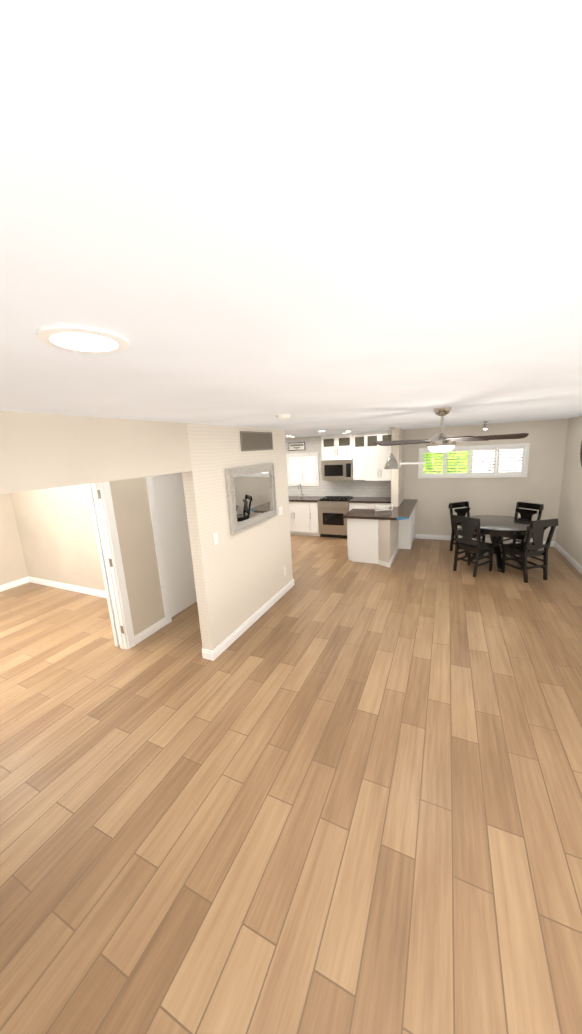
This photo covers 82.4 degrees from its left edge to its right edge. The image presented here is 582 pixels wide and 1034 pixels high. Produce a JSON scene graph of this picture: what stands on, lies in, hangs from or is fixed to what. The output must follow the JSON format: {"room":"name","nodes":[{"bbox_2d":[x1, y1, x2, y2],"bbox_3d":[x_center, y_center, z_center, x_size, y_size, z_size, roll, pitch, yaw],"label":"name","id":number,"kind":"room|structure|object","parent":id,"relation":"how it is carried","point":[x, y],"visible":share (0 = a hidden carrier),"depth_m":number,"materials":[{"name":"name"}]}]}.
{"room":"living room","nodes":[
{"label":"living room","id":0,"kind":"room"},
{"bbox_2d":[0,493,27,584],"bbox_3d":[-5.857,0.435,4.096,0.120,2.440,4.450,2,13,25],"label":"wall","id":1,"kind":"structure","parent":0,"point":[12,564],"depth_m":5.87,"materials":[{"name":"beige paint"}]},
{"bbox_2d":[0,577,28,591],"bbox_3d":[-5.759,1.592,4.248,0.016,0.105,4.330,2,13,25],"label":"baseboard","id":2,"kind":"structure","parent":1,"relation":"attached to","point":[12,584],"depth_m":5.94,"materials":[{"name":"white wood"}]},
{"bbox_2d":[10,484,104,590],"bbox_3d":[-3.274,0.062,5.236,3.580,2.440,0.120,2,13,25],"label":"wall","id":3,"kind":"structure","parent":0,"point":[56,531],"depth_m":5.48,"materials":[{"name":"beige paint"}]},
{"bbox_2d":[28,576,106,597],"bbox_3d":[-3.223,1.219,5.401,3.540,0.105,0.016,2,13,25],"label":"baseboard","id":4,"kind":"structure","parent":3,"relation":"attached to","point":[75,588],"depth_m":5.65,"materials":[{"name":"white wood"}]},
{"bbox_2d":[109,477,164,635],"bbox_3d":[-2.031,0.343,3.538,0.120,2.440,6.700,2,13,25],"label":"wall","id":5,"kind":"structure","parent":0,"point":[130,499],"depth_m":3.91,"materials":[{"name":"beige paint"}]},
{"bbox_2d":[87,483,118,645],"bbox_3d":[-2.010,0.491,4.027,0.035,1.937,0.709,0,12,13],"label":"door","id":6,"kind":"structure","parent":5,"relation":"in","point":[101,554],"depth_m":3.68,"materials":[{"name":"white wood"}]},
{"bbox_2d":[91,481,135,649],"bbox_3d":[-2.291,0.663,3.006,0.156,2.055,1.640,2,13,25],"label":"door frame","id":7,"kind":"structure","parent":5,"relation":"attached to","point":[111,548],"depth_m":3.64,"materials":[{"name":"white painted wood"},{"name":"satin nickel"}]},
{"bbox_2d":[134,617,166,643],"bbox_3d":[-1.732,1.402,4.116,0.016,0.105,0.480,2,13,25],"label":"baseboard","id":8,"kind":"structure","parent":5,"relation":"attached to","point":[161,623],"depth_m":4.10,"materials":[{"name":"white wood"}]},
{"bbox_2d":[145,476,171,623],"bbox_3d":[-1.536,0.295,4.604,0.156,2.055,0.990,2,13,25],"label":"door frame","id":9,"kind":"structure","parent":5,"relation":"attached to","point":[157,540],"depth_m":4.17,"materials":[{"name":"white wood"}]},
{"bbox_2d":[152,473,196,617],"bbox_3d":[-1.540,0.344,4.617,0.035,1.939,0.774,2,13,25],"label":"hall door","id":10,"kind":"structure","parent":5,"relation":"in","point":[172,520],"depth_m":4.51,"materials":[{"name":"white wood"}]},
{"bbox_2d":[0,411,292,650],"bbox_3d":[-1.276,0.485,2.644,0.130,2.440,5.690,2,13,25],"label":"wall","id":11,"kind":"structure","parent":0,"point":[239,579],"depth_m":3.27,"materials":[{"name":"beige paint"}]},
{"bbox_2d":[202,648,210,657],"bbox_3d":[-0.524,1.256,4.511,0.016,0.105,2.102,2,13,25],"label":"baseboard","id":12,"kind":"structure","parent":11,"relation":"attached to","point":[205,652],"depth_m":3.56,"materials":[{"name":"white wood"}]},
{"bbox_2d":[213,532,217,544],"bbox_3d":[-0.792,0.229,3.497,0.010,0.120,0.075,2,13,25],"label":"light switch","id":13,"kind":"object","parent":11,"relation":"attached to","point":[215,538],"visible":1,"depth_m":3.49,"materials":[{"name":"white plastic"}]},
{"bbox_2d":[225,463,276,534],"bbox_3d":[-0.454,-0.267,4.144,0.040,0.735,1.080,2,13,25],"label":"framed mirror","id":14,"kind":"object","parent":11,"relation":"attached to","point":[251,496],"visible":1,"depth_m":4.05,"materials":[{"name":"silver glass"}]},
{"bbox_2d":[210,579,294,660],"bbox_3d":[-0.392,1.262,4.450,0.016,0.105,2.102,2,13,25],"label":"baseboard","id":15,"kind":"structure","parent":11,"relation":"attached to","point":[221,648],"depth_m":4.13,"materials":[{"name":"white wood"}]},
{"bbox_2d":[240,431,272,450],"bbox_3d":[-0.418,-0.957,4.194,0.012,0.230,0.780,2,13,25],"label":"air vent","id":16,"kind":"object","parent":11,"relation":"in","point":[253,441],"visible":0.98,"depth_m":4.15,"materials":[{"name":"silver metal"}]},
{"bbox_2d":[278,506,282,515],"bbox_3d":[-0.150,-0.089,4.855,0.010,0.120,0.118,2,13,25],"label":"switch plate","id":17,"kind":"object","parent":11,"relation":"attached to","point":[280,510],"visible":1,"depth_m":4.84,"materials":[{"name":"white plastic"}]},
{"bbox_2d":[283,566,285,576],"bbox_3d":[-0.097,0.829,5.052,0.010,0.150,0.080,2,13,25],"label":"electrical outlet","id":18,"kind":"object","parent":11,"relation":"attached to","point":[284,571],"visible":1,"depth_m":5.04,"materials":[{"name":"white plastic"}]},
{"bbox_2d":[0,534,581,1033],"bbox_3d":[-0.646,1.296,4.685,9.500,0.030,9.900,2,13,25],"label":"floor","id":19,"kind":"structure","parent":0,"point":[334,790],"depth_m":2.04,"materials":[{"name":"brown wood"}]},
{"bbox_2d":[289,498,308,535],"bbox_3d":[0.206,-0.027,8.590,0.946,0.905,0.626,2,13,25],"label":"base cabinet","id":20,"kind":"object","parent":19,"relation":"on","point":[296,509],"depth_m":8.31,"materials":[{"name":"white paint"}]},
{"bbox_2d":[305,502,316,535],"bbox_3d":[0.655,-0.009,8.382,0.281,0.905,0.626,2,13,25],"label":"base cabinet","id":21,"kind":"object","parent":19,"relation":"on","point":[310,529],"depth_m":8.18,"materials":[{"name":"white paint"}]},
{"bbox_2d":[313,502,348,537],"bbox_3d":[1.127,0.011,8.164,0.882,0.905,0.626,2,13,25],"label":"oven","id":22,"kind":"object","parent":19,"relation":"on","point":[328,518],"depth_m":7.92,"materials":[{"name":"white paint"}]},
{"bbox_2d":[288,494,390,501],"bbox_3d":[0.309,-0.460,8.442,4.540,0.040,0.626,2,13,25],"label":"countertop","id":23,"kind":"structure","parent":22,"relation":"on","point":[289,495],"depth_m":7.84,"materials":[{"name":"brown stone"}]},
{"bbox_2d":[349,502,368,510],"bbox_3d":[1.729,0.035,7.885,0.565,0.905,0.626,2,13,25],"label":"base cabinet","id":24,"kind":"object","parent":19,"relation":"on","point":[352,505],"depth_m":7.58,"materials":[{"name":"white paint"}]},
{"bbox_2d":[347,519,382,562],"bbox_3d":[1.452,0.372,6.426,0.576,0.858,0.607,2,13,25],"label":"base cabinet","id":25,"kind":"object","parent":19,"relation":"on","point":[363,535],"depth_m":6.15,"materials":[{"name":"white paint"}]},
{"bbox_2d":[343,499,417,518],"bbox_3d":[1.894,-0.187,6.785,1.135,0.042,2.046,2,13,25],"label":"countertop","id":26,"kind":"structure","parent":25,"relation":"on","point":[403,511],"depth_m":6.25,"materials":[{"name":"brown stone"}]},
{"bbox_2d":[369,502,390,508],"bbox_3d":[2.136,0.052,7.697,0.562,0.905,0.626,2,13,25],"label":"base cabinet","id":27,"kind":"object","parent":19,"relation":"on","point":[371,504],"depth_m":7.38,"materials":[{"name":"white paint"}]},
{"bbox_2d":[448,501,485,555],"bbox_3d":[3.382,0.221,6.396,0.450,0.964,0.534,-6,12,-14],"label":"dining chair","id":28,"kind":"object","parent":19,"relation":"on","point":[461,511],"visible":0.5,"depth_m":6.49,"materials":[{"name":"black paint"}]},
{"bbox_2d":[452,515,495,576],"bbox_3d":[2.996,0.431,5.473,0.534,0.964,0.450,-10,13,-29],"label":"dining chair","id":29,"kind":"object","parent":19,"relation":"on","point":[467,542],"visible":1,"depth_m":5.38,"materials":[{"name":"black paint"}]},
{"bbox_2d":[460,515,532,571],"bbox_3d":[3.566,0.450,5.777,1.200,0.745,1.200,2,13,25],"label":"pedestal dining table","id":30,"kind":"object","parent":19,"relation":"on","point":[496,528],"visible":0.71,"depth_m":5.58,"materials":[{"name":"black paint"}]},
{"bbox_2d":[501,502,543,559],"bbox_3d":[4.179,0.247,6.061,0.534,0.964,0.450,-9,13,-26],"label":"dining chair","id":31,"kind":"object","parent":19,"relation":"on","point":[526,514],"visible":0.4,"depth_m":6.04,"materials":[{"name":"black paint"}]},
{"bbox_2d":[501,518,557,582],"bbox_3d":[3.653,0.464,5.137,0.450,0.964,0.534,-5,12,-9],"label":"dining chair","id":32,"kind":"object","parent":19,"relation":"on","point":[536,529],"visible":1,"depth_m":4.99,"materials":[{"name":"black paint"}]},
{"bbox_2d":[0,0,581,437],"bbox_3d":[-0.839,-1.085,4.059,9.500,0.020,9.600,2,13,25],"label":"ceiling","id":33,"kind":"structure","parent":0,"point":[332,216],"depth_m":0.40,"materials":[{"name":"white paint"}]},
{"bbox_2d":[36,325,128,352],"bbox_3d":[-0.491,-0.420,0.794,0.190,0.008,0.190,2,13,25],"label":"recessed light","id":34,"kind":"object","parent":33,"relation":"in","point":[81,339],"visible":0.94,"depth_m":0.78,"materials":[{"name":"white plastic"}]},
{"bbox_2d":[276,414,291,419],"bbox_3d":[-0.058,-0.833,2.765,0.130,0.036,0.130,2,13,25],"label":"smoke detector","id":35,"kind":"object","parent":33,"relation":"attached to","point":[283,416],"visible":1,"depth_m":2.72,"materials":[{"name":"white plastic"}]},
{"bbox_2d":[384,427,398,468],"bbox_3d":[1.835,-1.249,6.056,0.276,0.739,0.276,2,13,25],"label":"dome pendant lamp","id":36,"kind":"object","parent":33,"relation":"hanging from","point":[391,462],"visible":0.96,"depth_m":6.03,"materials":[{"name":"grey metal"}]},
{"bbox_2d":[374,407,528,451],"bbox_3d":[1.389,-0.777,2.983,1.252,0.384,1.270,2,13,25],"label":"room ceiling fan","id":37,"kind":"object","parent":33,"relation":"hanging from","point":[441,441],"visible":1,"depth_m":2.89,"materials":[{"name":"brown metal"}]},
{"bbox_2d":[483,421,487,429],"bbox_3d":[3.266,-1.536,5.597,0.062,0.143,0.140,2,13,25],"label":"track","id":38,"kind":"object","parent":33,"relation":"attached to","point":[485,426],"visible":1,"depth_m":5.57,"materials":[{"name":"silver metal"}]},
{"bbox_2d":[285,436,320,482],"bbox_3d":[0.397,-0.852,8.736,4.670,2.440,0.120,2,13,25],"label":"wall","id":39,"kind":"structure","parent":0,"point":[302,438],"depth_m":8.46,"materials":[{"name":"beige paint"}]},
{"bbox_2d":[286,452,319,485],"bbox_3d":[0.308,-1.236,8.666,0.924,0.854,0.162,2,13,25],"label":"window shutters","id":40,"kind":"object","parent":39,"relation":"attached to","point":[311,455],"visible":0.92,"depth_m":8.60,"materials":[{"name":"white"}]},
{"bbox_2d":[321,435,332,457],"bbox_3d":[0.988,-1.670,8.007,0.435,0.590,0.316,2,13,25],"label":"upper cabinet","id":41,"kind":"object","parent":39,"relation":"attached to","point":[326,440],"depth_m":7.90,"materials":[{"name":"white paint"}]},
{"bbox_2d":[321,458,340,481],"bbox_3d":[1.048,-1.166,8.061,0.532,0.537,0.374,2,13,25],"label":"upper cabinet","id":42,"kind":"object","parent":39,"relation":"attached to","point":[330,467],"depth_m":7.92,"materials":[{"name":"white paint"}]},
{"bbox_2d":[321,459,356,480],"bbox_3d":[1.143,-1.129,8.007,0.752,0.476,0.406,2,13,25],"label":"microwave","id":43,"kind":"object","parent":42,"relation":"in","point":[331,469],"depth_m":7.84,"materials":[{"name":"silver metal"}]},
{"bbox_2d":[333,434,352,457],"bbox_3d":[1.279,-1.658,7.872,0.435,0.590,0.316,2,13,25],"label":"upper cabinet","id":44,"kind":"object","parent":39,"relation":"attached to","point":[342,443],"depth_m":7.73,"materials":[{"name":"white paint"}]},
{"bbox_2d":[341,458,352,481],"bbox_3d":[1.383,-1.149,7.889,0.220,0.537,0.406,2,13,25],"label":"upper cabinet","id":45,"kind":"object","parent":39,"relation":"attached to","point":[346,463],"depth_m":7.75,"materials":[{"name":"white paint"}]},
{"bbox_2d":[353,434,360,481],"bbox_3d":[1.613,-1.415,7.770,0.387,1.060,0.316,2,13,25],"label":"upper cabinet","id":46,"kind":"object","parent":39,"relation":"attached to","point":[354,473],"depth_m":7.66,"materials":[{"name":"white paint"}]},
{"bbox_2d":[361,431,376,481],"bbox_3d":[1.890,-1.379,7.523,0.440,1.060,0.536,2,13,25],"label":"upper cabinet","id":47,"kind":"object","parent":39,"relation":"attached to","point":[368,447],"depth_m":7.34,"materials":[{"name":"white paint"}]},
{"bbox_2d":[379,428,404,562],"bbox_3d":[2.082,-0.538,6.759,0.210,2.440,2.340,2,13,25],"label":"wall","id":48,"kind":"structure","parent":0,"point":[397,482],"depth_m":6.51,"materials":[{"name":"beige paint"}]},
{"bbox_2d":[377,430,391,481],"bbox_3d":[2.158,-1.368,7.399,0.379,1.060,0.536,2,13,25],"label":"upper cabinet","id":49,"kind":"object","parent":48,"relation":"attached to","point":[383,452],"depth_m":7.20,"materials":[{"name":"white paint"}]},
{"bbox_2d":[389,545,398,566],"bbox_3d":[1.994,0.731,6.412,0.016,0.105,1.164,2,13,25],"label":"baseboard","id":50,"kind":"structure","parent":48,"relation":"attached to","point":[396,550],"depth_m":6.29,"materials":[{"name":"white wood"}]},
{"bbox_2d":[400,460,425,466],"bbox_3d":[2.410,-1.073,6.593,0.479,0.140,0.100,2,13,25],"label":"wall shelf","id":51,"kind":"object","parent":48,"relation":"attached to","point":[404,463],"visible":1,"depth_m":6.56,"materials":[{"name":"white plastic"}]},
{"bbox_2d":[404,418,568,540],"bbox_3d":[3.870,-0.676,6.966,2.850,2.440,0.120,2,13,25],"label":"wall","id":52,"kind":"structure","parent":0,"point":[541,483],"depth_m":6.76,"materials":[{"name":"beige paint"}]},
{"bbox_2d":[418,443,529,477],"bbox_3d":[3.719,-1.147,6.906,1.994,0.654,0.162,2,13,25],"label":"window shutters","id":53,"kind":"object","parent":52,"relation":"attached to","point":[495,473],"visible":0.94,"depth_m":6.79,"materials":[{"name":"white"}]},
{"bbox_2d":[415,534,553,546],"bbox_3d":[4.012,0.484,7.090,2.550,0.105,0.016,2,13,25],"label":"baseboard","id":54,"kind":"structure","parent":52,"relation":"attached to","point":[420,536],"depth_m":7.35,"materials":[{"name":"white wood"}]},
{"bbox_2d":[555,416,581,565],"bbox_3d":[3.310,0.308,2.306,0.120,2.440,9.240,2,13,25],"label":"wall","id":55,"kind":"structure","parent":0,"point":[568,539],"depth_m":5.77,"materials":[{"name":"beige paint"}]},
{"bbox_2d":[553,541,581,573],"bbox_3d":[3.310,1.447,2.569,0.016,0.105,9.000,2,13,25],"label":"baseboard","id":56,"kind":"structure","parent":55,"relation":"attached to","point":[557,546],"depth_m":5.76,"materials":[{"name":"white wood"}]},
{"bbox_2d":[580,442,581,465],"bbox_3d":[4.546,-1.046,5.049,0.035,0.720,0.720,2,13,25],"label":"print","id":57,"kind":"object","parent":55,"relation":"attached to","point":[581,454],"visible":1,"depth_m":5.33,"materials":[{"name":"brown paper"}]},
{"label":"outside","id":58,"kind":"structure","parent":0,"visible":0},
{"bbox_3d":[-0.681,0.981,6.606,34.000,0.060,34.000,2,13,25],"label":"ground","id":59,"kind":"structure","parent":58,"visible":0},
{"bbox_2d":[290,457,315,481],"bbox_3d":[0.257,-1.981,10.395,5.300,4.000,0.100,2,13,25],"label":"wall","id":60,"kind":"structure","parent":59,"relation":"on","point":[304,469],"depth_m":10.40,"materials":[{"name":"white paint"}]},
{"bbox_2d":[421,451,470,474],"bbox_3d":[4.858,-2.103,8.533,4.200,2.700,0.100,2,13,25],"label":"shrub","id":61,"kind":"object","parent":59,"relation":"on","point":[460,454],"depth_m":8.94,"materials":[{"name":"green plant"}]},
{"bbox_2d":[472,447,525,471],"bbox_3d":[6.788,-1.774,7.668,4.550,4.000,0.450,2,13,25],"label":"wall","id":62,"kind":"structure","parent":59,"relation":"on","point":[500,459],"depth_m":8.27,"materials":[{"name":"white paint"}]}
]}

